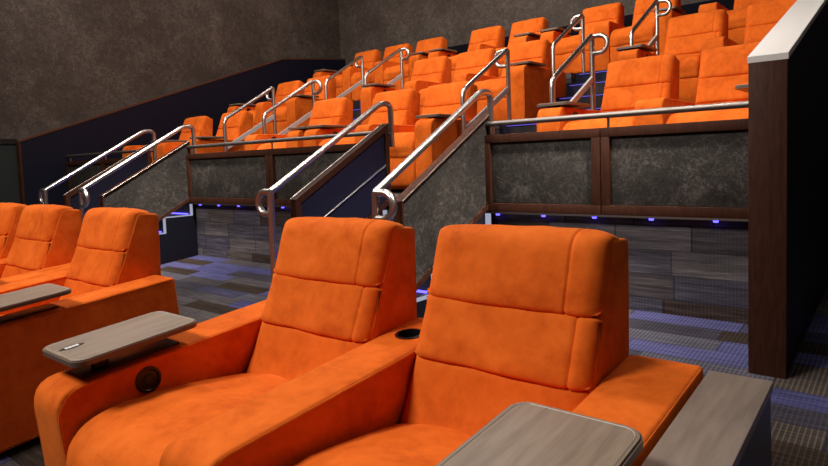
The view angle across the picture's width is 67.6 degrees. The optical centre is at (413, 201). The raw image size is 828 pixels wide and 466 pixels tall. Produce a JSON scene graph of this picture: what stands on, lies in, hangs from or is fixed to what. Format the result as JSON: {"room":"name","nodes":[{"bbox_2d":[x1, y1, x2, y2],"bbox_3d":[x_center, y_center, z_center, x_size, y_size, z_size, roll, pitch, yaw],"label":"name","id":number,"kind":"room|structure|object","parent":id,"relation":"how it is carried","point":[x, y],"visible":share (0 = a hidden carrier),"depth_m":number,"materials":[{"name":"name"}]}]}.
{"room":"movie theater","nodes":[
{"label":"movie theater","id":0,"kind":"room"},
{"bbox_2d":[0,0,340,139],"bbox_3d":[-6.549,-1.819,7.542,0.150,8.100,15.550,1,5,39],"label":"wall","id":1,"kind":"structure","parent":0,"point":[63,62],"depth_m":9.83,"materials":[{"name":"paint"}]},
{"bbox_2d":[0,144,19,203],"bbox_3d":[-8.412,0.843,5.192,0.040,2.630,9.180,1,5,39],"label":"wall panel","id":2,"kind":"structure","parent":1,"relation":"attached to","point":[9,182],"depth_m":8.55,"materials":[{"name":"black fabric"}]},
{"bbox_2d":[16,58,345,205],"bbox_3d":[-3.482,-0.984,11.047,0.158,3.756,6.385,1,5,39],"label":"wall","id":3,"kind":"structure","parent":0,"point":[42,159],"depth_m":9.89,"materials":[{"name":"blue paint"}]},
{"bbox_2d":[353,101,357,108],"bbox_3d":[-2.282,-0.429,10.542,2.360,2.430,5.720,1,5,39],"label":"floor","id":4,"kind":"structure","parent":0,"point":[355,103],"depth_m":10.26,"materials":[{"name":"carpet"}]},
{"bbox_2d":[66,149,151,191],"bbox_3d":[-4.124,-0.328,8.301,2.350,0.671,0.080,1,5,39],"label":"barrier","id":5,"kind":"object","parent":4,"relation":"attached to","point":[99,166],"visible":0.31,"depth_m":8.62,"materials":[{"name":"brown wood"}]},
{"bbox_2d":[122,116,212,161],"bbox_3d":[-3.666,-0.766,9.407,1.016,1.084,1.121,1,5,39],"label":"seat","id":6,"kind":"object","parent":4,"relation":"on","point":[203,125],"visible":0.2,"depth_m":9.54,"materials":[{"name":"orange fabric"}]},
{"bbox_2d":[179,131,200,140],"bbox_3d":[-3.460,-0.981,9.684,0.573,0.223,0.268,1,5,39],"label":"cushion","id":7,"kind":"object","parent":6,"relation":"on","point":[185,135],"depth_m":9.65,"materials":[{"name":"orange fabric"}]},
{"bbox_2d":[157,111,252,158],"bbox_3d":[-2.871,-0.751,8.752,1.016,1.084,1.121,1,5,39],"label":"seat","id":8,"kind":"object","parent":4,"relation":"on","point":[241,122],"visible":0.31,"depth_m":8.76,"materials":[{"name":"orange fabric"}]},
{"bbox_2d":[216,127,240,139],"bbox_3d":[-2.665,-0.966,9.029,0.573,0.223,0.268,1,5,39],"label":"cushion","id":9,"kind":"object","parent":8,"relation":"on","point":[233,133],"depth_m":8.87,"materials":[{"name":"orange fabric"}]},
{"bbox_2d":[227,80,304,134],"bbox_3d":[-2.448,-1.531,10.539,1.016,1.084,1.121,1,5,39],"label":"seat","id":10,"kind":"object","parent":4,"relation":"on","point":[285,89],"visible":0.24,"depth_m":10.45,"materials":[{"name":"orange fabric"}]},
{"bbox_2d":[266,75,335,134],"bbox_3d":[-1.741,-1.517,9.957,0.820,1.084,1.123,1,5,39],"label":"seat","id":11,"kind":"object","parent":4,"relation":"on","point":[299,105],"visible":0.49,"depth_m":9.54,"materials":[{"name":"orange fabric"}]},
{"bbox_2d":[266,106,286,122],"bbox_3d":[-1.940,-1.374,9.907,0.562,0.275,0.772,1,5,39],"label":"seat cushion","id":12,"kind":"object","parent":11,"relation":"on","point":[281,112],"depth_m":9.54,"materials":[{"name":"orange fabric"}]},
{"bbox_2d":[304,90,324,98],"bbox_3d":[-1.612,-1.733,10.297,0.573,0.223,0.268,1,5,39],"label":"cushion","id":13,"kind":"object","parent":11,"relation":"on","point":[307,92],"depth_m":10.13,"materials":[{"name":"orange fabric"}]},
{"bbox_2d":[313,49,381,100],"bbox_3d":[-1.177,-2.334,11.624,1.016,1.084,1.121,1,5,39],"label":"seat","id":14,"kind":"object","parent":4,"relation":"on","point":[343,81],"visible":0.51,"depth_m":11.43,"materials":[{"name":"orange fabric"}]},
{"bbox_2d":[353,62,374,68],"bbox_3d":[-0.939,-2.548,11.875,0.573,0.223,0.268,1,5,39],"label":"cushion","id":15,"kind":"object","parent":14,"relation":"on","point":[370,65],"depth_m":11.72,"materials":[{"name":"orange fabric"}]},
{"bbox_2d":[351,43,412,100],"bbox_3d":[-0.486,-2.321,11.054,0.776,1.084,1.121,1,5,39],"label":"seat","id":16,"kind":"object","parent":4,"relation":"on","point":[376,76],"visible":0.34,"depth_m":10.81,"materials":[{"name":"orange fabric"}]},
{"bbox_2d":[351,70,373,85],"bbox_3d":[-0.668,-2.177,10.992,0.562,0.275,0.772,1,5,39],"label":"seat cushion","id":17,"kind":"object","parent":16,"relation":"on","point":[356,77],"depth_m":10.73,"materials":[{"name":"orange fabric"}]},
{"bbox_2d":[382,56,405,62],"bbox_3d":[-0.340,-2.537,11.381,0.573,0.223,0.268,1,5,39],"label":"cushion","id":18,"kind":"object","parent":16,"relation":"on","point":[395,58],"depth_m":11.29,"materials":[{"name":"orange fabric"}]},
{"bbox_2d":[195,73,575,263],"bbox_3d":[0.465,-0.377,8.279,2.980,2.430,5.720,1,5,39],"label":"wall","id":19,"kind":"structure","parent":0,"point":[223,231],"depth_m":6.56,"materials":[{"name":"carpet"}]},
{"bbox_2d":[186,131,387,209],"bbox_3d":[-1.372,-0.276,6.035,3.000,0.671,0.080,1,5,39],"label":"barrier","id":20,"kind":"object","parent":19,"relation":"attached to","point":[231,177],"visible":0.67,"depth_m":6.22,"materials":[{"name":"stone"}]},
{"bbox_2d":[262,80,321,133],"bbox_3d":[-1.542,-0.895,8.041,0.196,1.437,0.887,1,5,39],"label":"handrail","id":21,"kind":"object","parent":19,"relation":"on","point":[312,82],"visible":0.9,"depth_m":8.14,"materials":[{"name":"silver metal"}]},
{"bbox_2d":[244,97,352,149],"bbox_3d":[-1.289,-0.721,7.449,1.016,1.084,1.121,1,5,39],"label":"seat","id":22,"kind":"object","parent":19,"relation":"on","point":[335,111],"visible":0.29,"depth_m":7.56,"materials":[{"name":"orange fabric"}]},
{"bbox_2d":[257,142,285,149],"bbox_3d":[-1.411,-0.576,7.336,0.562,0.275,0.772,1,5,39],"label":"seat cushion","id":23,"kind":"object","parent":22,"relation":"on","point":[277,144],"depth_m":7.08,"materials":[{"name":"orange fabric"}]},
{"bbox_2d":[308,117,340,125],"bbox_3d":[-1.083,-0.936,7.726,0.573,0.223,0.268,1,5,39],"label":"cushion","id":24,"kind":"object","parent":22,"relation":"on","point":[313,120],"depth_m":7.64,"materials":[{"name":"orange fabric"}]},
{"bbox_2d":[303,89,419,146],"bbox_3d":[-0.498,-0.706,6.797,1.016,1.084,1.121,1,5,39],"label":"seat","id":25,"kind":"object","parent":19,"relation":"on","point":[405,103],"visible":0.34,"depth_m":6.86,"materials":[{"name":"orange fabric"}]},
{"bbox_2d":[318,137,354,145],"bbox_3d":[-0.588,-0.561,6.658,0.562,0.275,0.772,1,5,39],"label":"seat cushion","id":26,"kind":"object","parent":25,"relation":"on","point":[345,140],"depth_m":6.35,"materials":[{"name":"orange fabric"}]},
{"bbox_2d":[368,110,408,124],"bbox_3d":[-0.260,-0.920,7.048,0.573,0.223,0.268,1,5,39],"label":"cushion","id":27,"kind":"object","parent":25,"relation":"on","point":[401,117],"depth_m":6.95,"materials":[{"name":"orange fabric"}]},
{"bbox_2d":[364,47,409,88],"bbox_3d":[-0.378,-1.675,9.437,0.196,1.437,0.887,1,5,39],"label":"handrail","id":28,"kind":"object","parent":19,"relation":"on","point":[400,50],"visible":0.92,"depth_m":9.66,"materials":[{"name":"silver metal"}]},
{"bbox_2d":[360,56,451,124],"bbox_3d":[-0.033,-1.485,8.549,1.016,1.084,1.121,1,5,39],"label":"seat","id":29,"kind":"object","parent":19,"relation":"on","point":[428,72],"visible":0.28,"depth_m":8.61,"materials":[{"name":"orange fabric"}]},
{"bbox_2d":[411,73,442,82],"bbox_3d":[0.205,-1.699,8.800,0.573,0.223,0.268,1,5,39],"label":"cushion","id":30,"kind":"object","parent":29,"relation":"on","point":[432,77],"depth_m":8.70,"materials":[{"name":"orange fabric"}]},
{"bbox_2d":[389,81,477,188],"bbox_3d":[0.210,-0.693,6.214,0.820,1.084,1.123,1,5,39],"label":"seat","id":31,"kind":"object","parent":19,"relation":"on","point":[441,100],"visible":0.52,"depth_m":5.83,"materials":[{"name":"orange fabric"}]},
{"bbox_2d":[389,132,414,157],"bbox_3d":[0.011,-0.549,6.165,0.562,0.275,0.772,1,5,39],"label":"seat cushion","id":32,"kind":"object","parent":31,"relation":"on","point":[404,141],"depth_m":5.80,"materials":[{"name":"orange fabric"}]},
{"bbox_2d":[420,104,460,119],"bbox_3d":[0.339,-0.909,6.554,0.573,0.223,0.268,1,5,39],"label":"cushion","id":33,"kind":"object","parent":31,"relation":"on","point":[427,108],"depth_m":6.51,"materials":[{"name":"orange fabric"}]},
{"bbox_2d":[419,48,498,114],"bbox_3d":[0.658,-1.472,7.980,0.776,1.084,1.121,1,5,39],"label":"seat","id":34,"kind":"object","parent":19,"relation":"on","point":[469,64],"visible":0.23,"depth_m":8.18,"materials":[{"name":"orange fabric"}]},
{"bbox_2d":[452,66,489,82],"bbox_3d":[0.804,-1.688,8.307,0.573,0.223,0.268,1,5,39],"label":"cushion","id":35,"kind":"object","parent":34,"relation":"on","point":[460,69],"depth_m":8.26,"materials":[{"name":"orange fabric"}]},
{"bbox_2d":[428,26,504,82],"bbox_3d":[0.922,-2.295,9.894,1.016,1.084,1.121,1,5,39],"label":"seat","id":36,"kind":"object","parent":19,"relation":"on","point":[490,37],"visible":0.34,"depth_m":9.97,"materials":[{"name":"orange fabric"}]},
{"bbox_2d":[448,55,457,70],"bbox_3d":[0.832,-2.149,9.756,0.562,0.275,0.772,1,5,39],"label":"seat cushion","id":37,"kind":"object","parent":36,"relation":"on","point":[454,58],"depth_m":9.47,"materials":[{"name":"orange fabric"}]},
{"bbox_2d":[467,40,497,51],"bbox_3d":[1.160,-2.508,10.145,0.573,0.223,0.268,1,5,39],"label":"cushion","id":38,"kind":"object","parent":36,"relation":"on","point":[488,42],"depth_m":10.06,"materials":[{"name":"orange fabric"}]},
{"bbox_2d":[474,39,565,120],"bbox_3d":[1.274,-1.460,7.474,0.820,1.084,1.123,1,5,39],"label":"seat","id":39,"kind":"object","parent":19,"relation":"on","point":[530,61],"visible":0.65,"depth_m":7.09,"materials":[{"name":"orange fabric"}]},
{"bbox_2d":[474,78,505,100],"bbox_3d":[1.075,-1.317,7.424,0.562,0.275,0.772,1,5,39],"label":"seat cushion","id":40,"kind":"object","parent":39,"relation":"on","point":[497,85],"depth_m":7.10,"materials":[{"name":"orange fabric"}]},
{"bbox_2d":[501,58,543,77],"bbox_3d":[1.403,-1.676,7.814,0.573,0.223,0.268,1,5,39],"label":"cushion","id":41,"kind":"object","parent":39,"relation":"on","point":[513,60],"depth_m":7.79,"materials":[{"name":"orange fabric"}]},
{"bbox_2d":[495,17,547,77],"bbox_3d":[1.629,-2.281,9.312,0.820,1.084,1.123,1,5,39],"label":"seat","id":42,"kind":"object","parent":19,"relation":"on","point":[526,30],"visible":0.25,"depth_m":9.50,"materials":[{"name":"orange fabric"}]},
{"bbox_2d":[495,47,506,63],"bbox_3d":[1.431,-2.138,9.262,0.562,0.275,0.772,1,5,39],"label":"seat cushion","id":43,"kind":"object","parent":42,"relation":"on","point":[502,60],"depth_m":8.94,"materials":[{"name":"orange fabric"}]},
{"bbox_2d":[508,32,541,45],"bbox_3d":[1.759,-2.497,9.652,0.573,0.223,0.268,1,5,39],"label":"cushion","id":44,"kind":"object","parent":42,"relation":"on","point":[511,40],"depth_m":9.71,"materials":[{"name":"orange fabric"}]},
{"bbox_2d":[540,2,625,73],"bbox_3d":[2.442,-2.266,8.642,1.016,1.084,1.121,1,5,39],"label":"seat","id":45,"kind":"object","parent":19,"relation":"on","point":[607,18],"visible":0.51,"depth_m":8.33,"materials":[{"name":"orange fabric"}]},
{"bbox_2d":[555,33,593,54],"bbox_3d":[2.352,-2.120,8.503,0.562,0.275,0.772,1,5,39],"label":"seat cushion","id":46,"kind":"object","parent":45,"relation":"on","point":[566,46],"depth_m":8.26,"materials":[{"name":"orange fabric"}]},
{"bbox_2d":[579,18,618,34],"bbox_3d":[2.680,-2.480,8.893,0.573,0.223,0.268,1,5,39],"label":"cushion","id":47,"kind":"object","parent":45,"relation":"on","point":[589,24],"depth_m":8.87,"materials":[{"name":"orange fabric"}]},
{"bbox_2d":[0,255,827,465],"bbox_3d":[-1.199,1.123,3.210,13.900,1.577,14.955,1,5,39],"label":"floor","id":48,"kind":"structure","parent":0,"point":[207,287],"depth_m":3.24,"materials":[{"name":"grey carpet"}]},
{"bbox_2d":[0,203,27,278],"bbox_3d":[-3.395,0.548,4.494,1.047,1.028,1.114,1,5,39],"label":"seat","id":49,"kind":"object","parent":48,"relation":"on","point":[10,213],"visible":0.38,"depth_m":4.53,"materials":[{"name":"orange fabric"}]},
{"bbox_2d":[0,204,81,284],"bbox_3d":[-2.668,0.562,3.894,0.846,1.028,1.109,1,5,39],"label":"seat","id":50,"kind":"object","parent":48,"relation":"on","point":[46,236],"visible":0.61,"depth_m":4.07,"materials":[{"name":"orange fabric"}]},
{"bbox_2d":[1,265,34,277],"bbox_3d":[-2.590,0.535,4.178,0.591,0.218,0.304,1,10,39],"label":"seat cushion","id":51,"kind":"object","parent":50,"relation":"on","point":[9,270],"depth_m":4.15,"materials":[{"name":"orange fabric"}]},
{"bbox_2d":[5,237,50,269],"bbox_3d":[-2.557,0.339,4.214,0.591,0.194,0.268,1,10,39],"label":"cushion","id":52,"kind":"object","parent":50,"relation":"on","point":[26,253],"depth_m":4.07,"materials":[{"name":"orange fabric"}]},
{"bbox_2d":[0,207,179,452],"bbox_3d":[-1.960,0.576,3.311,1.047,1.028,1.114,1,5,39],"label":"seat","id":53,"kind":"object","parent":48,"relation":"on","point":[113,275],"visible":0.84,"depth_m":3.12,"materials":[{"name":"orange fabric"}]},
{"bbox_2d":[0,283,69,307],"bbox_3d":[-1.852,0.446,2.848,0.286,0.004,0.426,1,10,39],"label":"tray","id":54,"kind":"object","parent":53,"relation":"on","point":[41,290],"depth_m":2.89,"materials":[{"name":"wood"}]},
{"bbox_2d":[58,278,106,300],"bbox_3d":[-1.805,0.550,3.532,0.591,0.218,0.304,1,10,39],"label":"seat cushion","id":55,"kind":"object","parent":53,"relation":"on","point":[78,286],"depth_m":3.51,"materials":[{"name":"orange fabric"}]},
{"bbox_2d":[66,246,125,286],"bbox_3d":[-1.772,0.353,3.567,0.591,0.194,0.268,1,10,39],"label":"cushion","id":56,"kind":"object","parent":53,"relation":"on","point":[90,266],"depth_m":3.44,"materials":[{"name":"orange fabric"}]},
{"bbox_2d":[38,129,156,204],"bbox_3d":[-3.608,-0.048,7.170,0.208,1.588,1.334,1,5,39],"label":"stair handrail","id":57,"kind":"object","parent":48,"relation":"on","point":[43,192],"visible":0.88,"depth_m":7.01,"materials":[{"name":"silver metal"}]},
{"bbox_2d":[78,125,196,221],"bbox_3d":[-2.838,-0.034,6.535,0.208,1.588,1.334,1,5,39],"label":"stair handrail","id":58,"kind":"object","parent":48,"relation":"on","point":[83,194],"visible":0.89,"depth_m":6.37,"materials":[{"name":"silver metal"}]},
{"bbox_2d":[34,217,423,465],"bbox_3d":[-0.544,0.602,2.145,1.047,1.028,1.114,1,5,39],"label":"seat","id":59,"kind":"object","parent":48,"relation":"on","point":[326,360],"visible":0.95,"depth_m":2.08,"materials":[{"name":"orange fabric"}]},
{"bbox_2d":[44,311,194,361],"bbox_3d":[-1.017,0.462,2.159,0.286,0.004,0.426,1,10,39],"label":"tray","id":60,"kind":"object","parent":59,"relation":"on","point":[111,337],"depth_m":2.14,"materials":[{"name":"wood"}]},
{"bbox_2d":[66,373,288,465],"bbox_3d":[-0.633,0.744,2.006,0.579,0.240,0.772,1,10,39],"label":"seat cushion","id":61,"kind":"object","parent":59,"relation":"on","point":[134,425],"depth_m":1.94,"materials":[{"name":"orange fabric"}]},
{"bbox_2d":[246,321,364,380],"bbox_3d":[-0.357,0.578,2.338,0.591,0.218,0.304,1,10,39],"label":"lumbar cushion","id":62,"kind":"object","parent":59,"relation":"on","point":[277,350],"depth_m":2.31,"materials":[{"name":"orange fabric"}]},
{"bbox_2d":[261,273,380,341],"bbox_3d":[-0.324,0.381,2.374,0.591,0.194,0.268,1,10,39],"label":"cushion","id":63,"kind":"object","parent":59,"relation":"on","point":[304,307],"depth_m":2.26,"materials":[{"name":"orange fabric"}]},
{"bbox_2d":[158,100,360,234],"bbox_3d":[-1.360,-0.368,9.108,0.890,2.433,6.764,1,5,39],"label":"stairs","id":64,"kind":"structure","parent":48,"relation":"on","point":[185,209],"depth_m":7.12,"materials":[{"name":"carpet"}]},
{"bbox_2d":[159,204,197,264],"bbox_3d":[-2.797,0.536,6.664,0.044,1.053,1.020,1,5,39],"label":"skirt","id":65,"kind":"object","parent":64,"relation":"attached to","point":[178,241],"visible":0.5,"depth_m":6.87,"materials":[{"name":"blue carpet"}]},
{"bbox_2d":[99,141,190,221],"bbox_3d":[-2.833,-0.063,6.623,0.074,1.175,1.000,1,5,39],"label":"guard","id":66,"kind":"object","parent":65,"relation":"on","point":[160,188],"visible":0.7,"depth_m":6.68,"materials":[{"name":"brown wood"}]},
{"bbox_2d":[223,87,276,151],"bbox_3d":[-2.321,-0.910,8.682,0.196,1.437,0.887,1,5,39],"label":"handrail","id":67,"kind":"object","parent":64,"relation":"on","point":[266,92],"visible":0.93,"depth_m":8.64,"materials":[{"name":"silver metal"}]},
{"bbox_2d":[324,55,363,99],"bbox_3d":[-1.157,-1.690,10.078,0.196,1.437,0.887,1,5,39],"label":"handrail","id":68,"kind":"object","parent":64,"relation":"on","point":[360,82],"visible":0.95,"depth_m":10.09,"materials":[{"name":"silver metal"}]},
{"bbox_2d":[383,37,446,88],"bbox_3d":[0.129,-2.310,10.548,0.820,1.084,1.123,1,5,39],"label":"seat","id":69,"kind":"object","parent":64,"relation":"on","point":[423,47],"visible":0.35,"depth_m":10.27,"materials":[{"name":"orange fabric"}]},
{"bbox_2d":[383,64,408,80],"bbox_3d":[-0.069,-2.166,10.498,0.562,0.275,0.772,1,5,39],"label":"seat cushion","id":70,"kind":"object","parent":69,"relation":"on","point":[390,73],"depth_m":10.22,"materials":[{"name":"orange fabric"}]},
{"bbox_3d":[-3.503,0.522,7.245,0.044,1.053,1.020,1,5,39],"label":"skirt","id":71,"kind":"object","parent":64,"relation":"attached to","visible":0},
{"bbox_2d":[63,144,150,213],"bbox_3d":[-3.522,-0.076,7.192,0.074,1.175,1.000,1,5,39],"label":"guard","id":72,"kind":"object","parent":71,"relation":"on","point":[71,199],"visible":0.39,"depth_m":7.14,"materials":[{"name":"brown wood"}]},
{"bbox_2d":[255,101,394,282],"bbox_3d":[-0.614,0.008,4.704,0.208,1.588,1.334,1,5,39],"label":"stair handrail","id":73,"kind":"object","parent":48,"relation":"on","point":[270,213],"visible":0.89,"depth_m":4.32,"materials":[{"name":"silver metal"}]},
{"bbox_2d":[387,70,606,297],"bbox_3d":[1.662,-0.311,6.619,0.980,2.433,6.764,1,5,39],"label":"stairs","id":74,"kind":"structure","parent":48,"relation":"on","point":[600,76],"depth_m":7.19,"materials":[{"name":"carpet"}]},
{"bbox_2d":[417,213,493,317],"bbox_3d":[0.259,0.593,4.147,0.044,1.053,1.020,1,5,39],"label":"skirt","id":75,"kind":"object","parent":74,"relation":"attached to","point":[421,301],"visible":0.11,"depth_m":3.89,"materials":[{"name":"black carpet"}]},
{"bbox_2d":[394,114,489,290],"bbox_3d":[0.224,-0.005,4.106,0.074,1.175,1.000,1,5,39],"label":"guard","id":76,"kind":"object","parent":75,"relation":"on","point":[452,190],"visible":0.63,"depth_m":4.07,"materials":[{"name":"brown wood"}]},
{"bbox_2d":[371,89,493,220],"bbox_3d":[0.218,0.024,4.018,0.208,1.588,1.334,1,5,39],"label":"stair handrail","id":77,"kind":"object","parent":76,"relation":"attached to","point":[380,190],"visible":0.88,"depth_m":3.79,"materials":[{"name":"silver metal"}]},
{"bbox_2d":[460,48,511,133],"bbox_3d":[0.681,-0.853,6.209,0.196,1.437,0.887,1,5,39],"label":"handrail","id":78,"kind":"object","parent":74,"relation":"on","point":[499,54],"visible":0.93,"depth_m":6.28,"materials":[{"name":"silver metal"}]},
{"bbox_2d":[551,14,585,101],"bbox_3d":[1.846,-1.633,7.605,0.196,1.437,0.887,1,5,39],"label":"handrail","id":79,"kind":"object","parent":74,"relation":"on","point":[576,18],"visible":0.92,"depth_m":7.68,"materials":[{"name":"silver metal"}]},
{"bbox_2d":[610,0,685,62],"bbox_3d":[3.150,-2.253,8.059,0.820,1.084,1.123,1,5,39],"label":"seat","id":80,"kind":"object","parent":74,"relation":"on","point":[645,32],"visible":0.44,"depth_m":7.77,"materials":[{"name":"orange fabric"}]},
{"bbox_2d":[610,23,654,46],"bbox_3d":[2.951,-2.109,8.010,0.562,0.275,0.772,1,5,39],"label":"seat cushion","id":81,"kind":"object","parent":80,"relation":"on","point":[644,33],"depth_m":7.71,"materials":[{"name":"orange fabric"}]},
{"bbox_2d":[632,12,654,25],"bbox_3d":[3.279,-2.468,8.399,0.573,0.223,0.268,1,5,39],"label":"cushion","id":82,"kind":"object","parent":80,"relation":"on","point":[650,19],"depth_m":8.39,"materials":[{"name":"orange fabric"}]},
{"bbox_3d":[-0.516,0.579,4.785,0.044,1.053,1.020,1,5,39],"label":"skirt","id":83,"kind":"object","parent":74,"relation":"attached to","visible":0},
{"bbox_2d":[290,123,390,218],"bbox_3d":[-0.525,-0.019,4.723,0.081,1.175,1.000,1,5,39],"label":"guard","id":84,"kind":"object","parent":83,"relation":"on","point":[344,189],"visible":0.66,"depth_m":4.75,"materials":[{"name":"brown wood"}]},
{"bbox_2d":[294,224,702,465],"bbox_3d":[0.182,0.616,1.545,0.846,1.028,1.109,1,5,39],"label":"seat","id":85,"kind":"object","parent":48,"relation":"on","point":[522,358],"visible":0.99,"depth_m":1.71,"materials":[{"name":"orange fabric"}]},
{"bbox_2d":[294,423,470,465],"bbox_3d":[-0.016,0.756,1.498,0.579,0.240,0.772,1,10,39],"label":"seat cushion","id":86,"kind":"object","parent":85,"relation":"on","point":[403,444],"depth_m":1.65,"materials":[{"name":"orange fabric"}]},
{"bbox_2d":[400,355,588,435],"bbox_3d":[0.261,0.589,1.830,0.591,0.218,0.304,1,10,39],"label":"lumbar cushion","id":87,"kind":"object","parent":85,"relation":"on","point":[455,397],"depth_m":1.80,"materials":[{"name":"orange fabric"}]},
{"bbox_2d":[415,294,601,390],"bbox_3d":[0.294,0.392,1.865,0.591,0.194,0.268,1,10,39],"label":"cushion","id":88,"kind":"object","parent":85,"relation":"on","point":[510,345],"depth_m":1.76,"materials":[{"name":"orange fabric"}]},
{"bbox_2d":[436,402,639,465],"bbox_3d":[0.213,0.485,1.146,0.286,0.004,0.426,1,10,39],"label":"tray","id":89,"kind":"object","parent":85,"relation":"on","point":[526,434],"depth_m":1.21,"materials":[{"name":"grey wood"}]},
{"bbox_2d":[641,370,772,465],"bbox_3d":[0.280,0.895,0.923,0.150,0.759,1.906,1,5,39],"label":"console","id":90,"kind":"object","parent":48,"relation":"on","point":[726,420],"visible":1,"depth_m":1.40,"materials":[{"name":"grey wood"}]},
{"bbox_2d":[338,0,708,64],"bbox_3d":[3.784,-2.742,9.130,14.050,7.200,0.150,1,5,39],"label":"wall","id":91,"kind":"structure","parent":0,"point":[364,25],"depth_m":11.73,"materials":[{"name":"fabric"}]},
{"bbox_2d":[345,0,733,65],"bbox_3d":[2.040,-2.333,10.492,9.020,1.070,0.030,1,5,39],"label":"baseboard","id":92,"kind":"structure","parent":91,"relation":"attached to","point":[692,8],"depth_m":9.38,"materials":[{"name":"black carpet"}]},
{"bbox_2d":[493,214,747,323],"bbox_3d":[3.074,-0.328,6.130,1.820,2.430,5.720,1,5,39],"label":"wall","id":93,"kind":"structure","parent":0,"point":[690,268],"depth_m":3.69,"materials":[{"name":"carpet"}]},
{"bbox_2d":[549,33,609,109],"bbox_3d":[1.506,-0.838,5.529,0.196,1.437,0.887,1,5,39],"label":"handrail","id":94,"kind":"object","parent":93,"relation":"on","point":[590,82],"visible":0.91,"depth_m":5.75,"materials":[{"name":"silver metal"}]},
{"bbox_2d":[484,101,747,222],"bbox_3d":[1.226,-0.227,3.894,1.815,0.671,0.080,1,5,39],"label":"barrier","id":95,"kind":"object","parent":93,"relation":"attached to","point":[687,170],"visible":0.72,"depth_m":3.81,"materials":[{"name":"grey stone"}]},
{"bbox_2d":[537,54,694,131],"bbox_3d":[1.669,-0.665,5.011,1.016,1.084,1.121,1,5,39],"label":"seat","id":96,"kind":"object","parent":93,"relation":"on","point":[649,82],"visible":0.46,"depth_m":5.10,"materials":[{"name":"orange fabric"}]},
{"bbox_2d":[563,117,634,129],"bbox_3d":[1.579,-0.520,4.873,0.562,0.275,0.772,1,5,39],"label":"seat cushion","id":97,"kind":"object","parent":96,"relation":"on","point":[618,121],"depth_m":4.61,"materials":[{"name":"orange fabric"}]},
{"bbox_2d":[602,109,634,116],"bbox_3d":[1.864,-0.660,5.215,0.573,0.250,0.304,1,5,39],"label":"lumbar cushion","id":98,"kind":"object","parent":96,"relation":"on","point":[603,110],"depth_m":5.27,"materials":[{"name":"orange fabric"}]},
{"bbox_2d":[601,82,671,110],"bbox_3d":[1.907,-0.879,5.262,0.573,0.223,0.268,1,5,39],"label":"cushion","id":99,"kind":"object","parent":96,"relation":"on","point":[618,96],"depth_m":5.21,"materials":[{"name":"orange fabric"}]},
{"bbox_2d":[629,0,671,54],"bbox_3d":[2.670,-1.618,6.925,0.196,1.437,0.887,1,5,39],"label":"handrail","id":100,"kind":"object","parent":93,"relation":"on","point":[655,39],"visible":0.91,"depth_m":7.16,"materials":[{"name":"silver metal"}]},
{"bbox_2d":[616,9,739,102],"bbox_3d":[2.726,-1.433,6.276,1.016,1.084,1.121,1,5,39],"label":"seat","id":101,"kind":"object","parent":93,"relation":"on","point":[688,36],"visible":0.39,"depth_m":6.36,"materials":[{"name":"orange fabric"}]},
{"bbox_2d":[675,53,699,78],"bbox_3d":[2.636,-1.287,6.138,0.562,0.275,0.772,1,5,39],"label":"seat cushion","id":102,"kind":"object","parent":101,"relation":"on","point":[689,63],"depth_m":5.74,"materials":[{"name":"orange fabric"}]},
{"bbox_2d":[664,31,722,54],"bbox_3d":[2.964,-1.647,6.527,0.573,0.223,0.268,1,5,39],"label":"cushion","id":103,"kind":"object","parent":101,"relation":"on","point":[686,42],"depth_m":6.49,"materials":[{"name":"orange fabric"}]},
{"bbox_2d":[666,42,759,123],"bbox_3d":[2.361,-0.652,4.442,0.776,1.084,1.121,1,5,39],"label":"seat","id":104,"kind":"object","parent":93,"relation":"on","point":[723,71],"visible":0.16,"depth_m":4.75,"materials":[{"name":"orange fabric"}]},
{"bbox_2d":[666,108,747,123],"bbox_3d":[2.178,-0.508,4.379,0.562,0.275,0.772,1,5,39],"label":"seat cushion","id":105,"kind":"object","parent":104,"relation":"on","point":[740,113],"depth_m":4.12,"materials":[{"name":"orange fabric"}]},
{"bbox_2d":[695,74,747,103],"bbox_3d":[2.506,-0.868,4.769,0.573,0.223,0.268,1,5,39],"label":"cushion","id":106,"kind":"object","parent":104,"relation":"on","point":[711,88],"depth_m":4.77,"materials":[{"name":"orange fabric"}]},
{"bbox_2d":[696,100,747,104],"bbox_3d":[2.463,-0.648,4.721,0.573,0.250,0.304,1,5,39],"label":"lumbar cushion","id":107,"kind":"object","parent":104,"relation":"on","point":[698,102],"depth_m":4.77,"materials":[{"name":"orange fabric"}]},
{"bbox_2d":[698,0,770,43],"bbox_3d":[4.057,-2.235,7.312,1.016,1.084,1.121,1,5,39],"label":"seat","id":108,"kind":"object","parent":93,"relation":"on","point":[738,15],"visible":0.29,"depth_m":7.01,"materials":[{"name":"orange fabric"}]},
{"bbox_2d":[726,7,747,29],"bbox_3d":[3.934,-2.090,7.200,0.562,0.275,0.772,1,5,39],"label":"seat cushion","id":109,"kind":"object","parent":108,"relation":"on","point":[737,17],"depth_m":6.97,"materials":[{"name":"orange fabric"}]},
{"bbox_2d":[733,0,770,9],"bbox_3d":[4.262,-2.450,7.590,0.573,0.223,0.268,1,5,39],"label":"cushion","id":110,"kind":"object","parent":108,"relation":"on","point":[738,4],"depth_m":7.61,"materials":[{"name":"orange fabric"}]},
{"bbox_2d":[744,0,796,43],"bbox_3d":[3.417,-1.420,5.707,0.776,1.084,1.121,1,5,39],"label":"seat","id":111,"kind":"object","parent":93,"relation":"on","point":[762,17],"visible":0.2,"depth_m":6.07,"materials":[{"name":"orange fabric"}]},
{"bbox_2d":[744,23,776,43],"bbox_3d":[3.563,-1.635,6.034,0.573,0.223,0.268,1,5,39],"label":"cushion","id":112,"kind":"object","parent":111,"relation":"on","point":[754,32],"depth_m":6.08,"materials":[{"name":"orange fabric"}]},
{"bbox_2d":[747,0,827,378],"bbox_3d":[3.598,-1.030,5.198,0.162,4.116,6.385,1,5,39],"label":"wall","id":113,"kind":"structure","parent":0,"point":[788,69],"depth_m":2.86,"materials":[{"name":"black paint"}]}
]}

